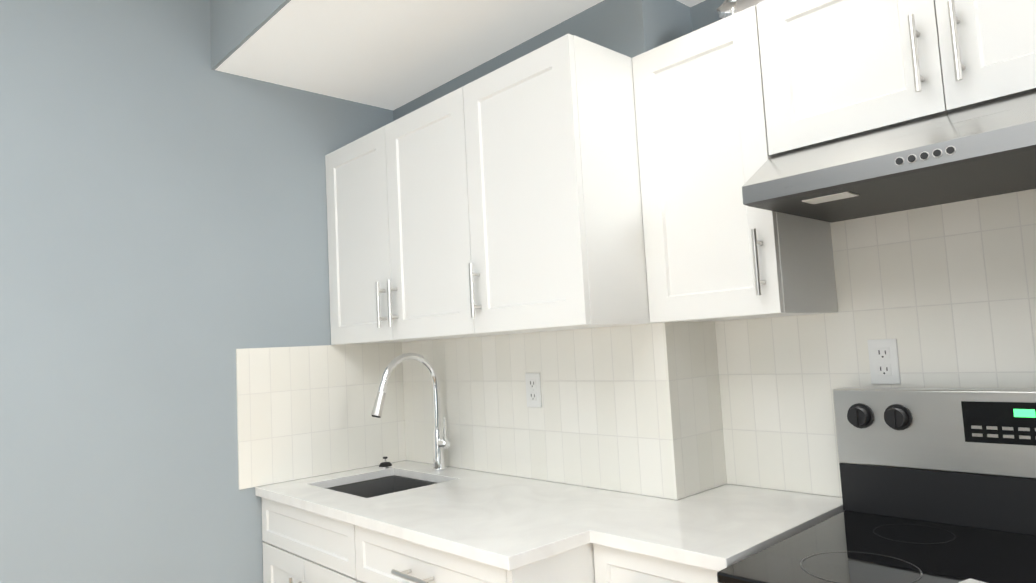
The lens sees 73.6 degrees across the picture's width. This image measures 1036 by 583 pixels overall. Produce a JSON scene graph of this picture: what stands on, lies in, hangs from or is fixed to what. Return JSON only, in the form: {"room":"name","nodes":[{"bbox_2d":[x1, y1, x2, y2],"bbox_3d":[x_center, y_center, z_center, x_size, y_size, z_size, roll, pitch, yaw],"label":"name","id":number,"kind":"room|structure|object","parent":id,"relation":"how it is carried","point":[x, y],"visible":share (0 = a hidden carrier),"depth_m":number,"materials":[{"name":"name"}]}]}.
{"room":"kitchen","nodes":[
{"label":"kitchen","id":0,"kind":"room"},
{"bbox_2d":[0,0,399,582],"bbox_3d":[-2.276,0.191,1.356,5.300,2.750,0.100,1,-6,-43],"label":"wall","id":1,"kind":"structure","parent":0,"point":[163,232],"depth_m":2.28,"materials":[{"name":"blue paint"}]},
{"bbox_2d":[236,342,405,489],"bbox_3d":[-0.733,0.455,2.683,0.700,0.492,0.008,1,-6,-43],"label":"tile backsplash","id":2,"kind":"structure","parent":1,"relation":"attached to","point":[304,412],"depth_m":2.64,"materials":[{"name":"white tile"}]},
{"bbox_2d":[210,0,290,69],"bbox_3d":[0.920,-1.265,0.334,0.012,0.356,6.000,1,-6,-43],"label":"wall","id":3,"kind":"structure","parent":0,"point":[235,25],"depth_m":2.35,"materials":[{"name":"blue paint"}]},
{"bbox_2d":[215,0,704,109],"bbox_3d":[1.298,-1.256,0.684,1.018,0.355,6.000,1,-6,-43],"label":"ceiling","id":4,"kind":"structure","parent":0,"point":[390,54],"depth_m":2.36,"materials":[{"name":"white paint"}]},
{"bbox_2d":[393,0,691,496],"bbox_3d":[0.067,0.340,2.530,0.262,2.395,1.338,1,-6,-43],"label":"wall","id":5,"kind":"structure","parent":0,"point":[631,28],"depth_m":2.16,"materials":[{"name":"blue paint"}]},
{"bbox_2d":[325,88,472,344],"bbox_3d":[-0.331,-0.208,2.534,0.330,0.760,0.891,1,-6,-43],"label":"upper cabinet","id":6,"kind":"object","parent":5,"relation":"attached to","point":[398,203],"depth_m":2.36,"materials":[{"name":"white paint"}]},
{"bbox_2d":[402,323,674,499],"bbox_3d":[-0.026,0.397,2.430,0.008,0.492,1.330,1,-6,-43],"label":"tile backsplash","id":7,"kind":"structure","parent":5,"relation":"attached to","point":[599,419],"depth_m":2.27,"materials":[{"name":"white tile"}]},
{"bbox_2d":[525,373,541,407],"bbox_3d":[0.051,0.333,2.336,0.008,0.115,0.070,1,-6,-43],"label":"electrical outlet","id":8,"kind":"object","parent":7,"relation":"attached to","point":[533,390],"visible":1,"depth_m":2.33,"materials":[{"name":"white plastic"}]},
{"bbox_2d":[461,34,651,336],"bbox_3d":[0.122,-0.271,2.047,0.330,0.760,0.445,1,-6,-43],"label":"upper cabinet","id":9,"kind":"object","parent":5,"relation":"attached to","point":[505,199],"depth_m":1.89,"materials":[{"name":"white paint"}]},
{"bbox_2d":[662,321,726,499],"bbox_3d":[0.524,0.335,2.031,0.270,0.492,0.008,1,-6,-43],"label":"tile backsplash","id":10,"kind":"structure","parent":5,"relation":"attached to","point":[695,414],"depth_m":2.02,"materials":[{"name":"white tile"}]},
{"bbox_2d":[690,0,791,491],"bbox_3d":[1.771,-0.056,0.968,0.100,2.750,6.200,1,-6,-43],"label":"wall","id":11,"kind":"structure","parent":0,"point":[704,13],"depth_m":2.19,"materials":[{"name":"blue paint"}]},
{"bbox_2d":[632,5,837,322],"bbox_3d":[0.581,-0.307,1.910,0.368,0.760,0.382,1,-6,-43],"label":"upper cabinet","id":12,"kind":"object","parent":11,"relation":"attached to","point":[716,249],"visible":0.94,"depth_m":1.80,"materials":[{"name":"white paint"}]},
{"bbox_2d":[715,312,844,496],"bbox_3d":[0.750,0.319,1.981,0.008,0.492,0.375,1,-6,-43],"label":"tile backsplash","id":13,"kind":"structure","parent":11,"relation":"attached to","point":[781,378],"depth_m":1.97,"materials":[{"name":"white tile"}]},
{"bbox_2d":[756,0,1035,155],"bbox_3d":[0.987,-0.554,1.479,0.368,0.380,0.842,1,-6,-43],"label":"upper cabinet","id":14,"kind":"object","parent":11,"relation":"attached to","point":[833,70],"visible":0.94,"depth_m":1.49,"materials":[{"name":"white paint"}]},
{"bbox_2d":[717,0,765,18],"bbox_3d":[0.761,-0.777,1.746,0.140,0.128,0.560,1,-6,-43],"label":"duct","id":15,"kind":"object","parent":14,"relation":"on","point":[726,8],"visible":0.25,"depth_m":1.86,"materials":[{"name":"silver metal"}]},
{"bbox_2d":[742,90,1035,222],"bbox_3d":[0.932,-0.292,1.451,0.477,0.137,0.755,1,-6,-43],"label":"range hood","id":16,"kind":"object","parent":14,"relation":"attached to","point":[987,149],"visible":1,"depth_m":1.41,"materials":[{"name":"silver metal"}]},
{"bbox_2d":[830,189,1035,387],"bbox_3d":[1.155,0.110,1.549,0.008,0.980,0.843,1,-6,-43],"label":"tile backsplash","id":17,"kind":"structure","parent":11,"relation":"attached to","point":[944,295],"depth_m":1.68,"materials":[{"name":"white tile"}]},
{"bbox_2d":[867,339,900,383],"bbox_3d":[0.935,0.180,1.772,0.008,0.115,0.070,1,-6,-43],"label":"electrical outlet","id":18,"kind":"object","parent":17,"relation":"attached to","point":[884,361],"visible":1,"depth_m":1.77,"materials":[{"name":"white plastic"}]},
{"bbox_3d":[-0.098,1.300,-0.947,5.400,0.060,6.200,1,-6,-43],"label":"floor","id":19,"kind":"structure","parent":0,"visible":0},
{"bbox_2d":[261,497,360,582],"bbox_3d":[-0.434,1.127,2.400,0.620,0.860,0.694,1,-6,-43],"label":"base cabinet","id":20,"kind":"object","parent":19,"relation":"on","point":[301,545],"depth_m":2.22,"materials":[{"name":"white paint"}]},
{"bbox_2d":[357,526,594,582],"bbox_3d":[-0.005,1.067,1.938,0.620,0.860,0.712,1,-6,-43],"label":"base cabinet","id":21,"kind":"object","parent":19,"relation":"on","point":[385,558],"depth_m":1.69,"materials":[{"name":"white paint"}]},
{"bbox_2d":[255,460,818,570],"bbox_3d":[-0.118,0.634,2.057,0.642,0.030,1.715,1,-6,-43],"label":"countertop","id":22,"kind":"structure","parent":21,"relation":"on","point":[506,522],"depth_m":1.80,"materials":[{"name":"stone"}]},
{"bbox_2d":[326,475,436,497],"bbox_3d":[-0.472,0.828,2.436,0.397,0.254,0.452,1,-6,-43],"label":"sink","id":23,"kind":"object","parent":22,"relation":"in","point":[378,486],"visible":0.08,"depth_m":2.65,"materials":[{"name":"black metal"}]},
{"bbox_2d":[378,457,392,467],"bbox_3d":[-0.526,0.677,2.748,0.060,0.039,0.060,1,-6,-43],"label":"stopper","id":24,"kind":"object","parent":22,"relation":"on","point":[384,464],"visible":0.98,"depth_m":2.73,"materials":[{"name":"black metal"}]},
{"bbox_2d":[371,353,449,470],"bbox_3d":[-0.390,0.448,2.537,0.311,0.446,0.093,1,-6,-43],"label":"faucet","id":25,"kind":"object","parent":22,"relation":"on","point":[441,441],"visible":1,"depth_m":2.60,"materials":[{"name":"silver metal"}]},
{"bbox_2d":[593,543,717,582],"bbox_3d":[0.543,1.019,1.706,0.658,0.860,0.377,1,-6,-43],"label":"base cabinet","id":26,"kind":"object","parent":19,"relation":"on","point":[613,565],"visible":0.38,"depth_m":1.58,"materials":[{"name":"white paint"}]},
{"bbox_2d":[691,484,844,522],"bbox_3d":[0.672,0.578,1.882,0.243,0.030,0.378,1,-6,-43],"label":"countertop","id":27,"kind":"structure","parent":26,"relation":"on","point":[827,507],"depth_m":1.88,"materials":[{"name":"stone"}]},
{"bbox_2d":[717,387,1035,582],"bbox_3d":[0.876,0.801,1.257,0.720,1.187,0.748,1,-6,-43],"label":"stove","id":28,"kind":"object","parent":19,"relation":"on","point":[938,485],"visible":1,"depth_m":1.53,"materials":[{"name":"grey metal"}]}
]}

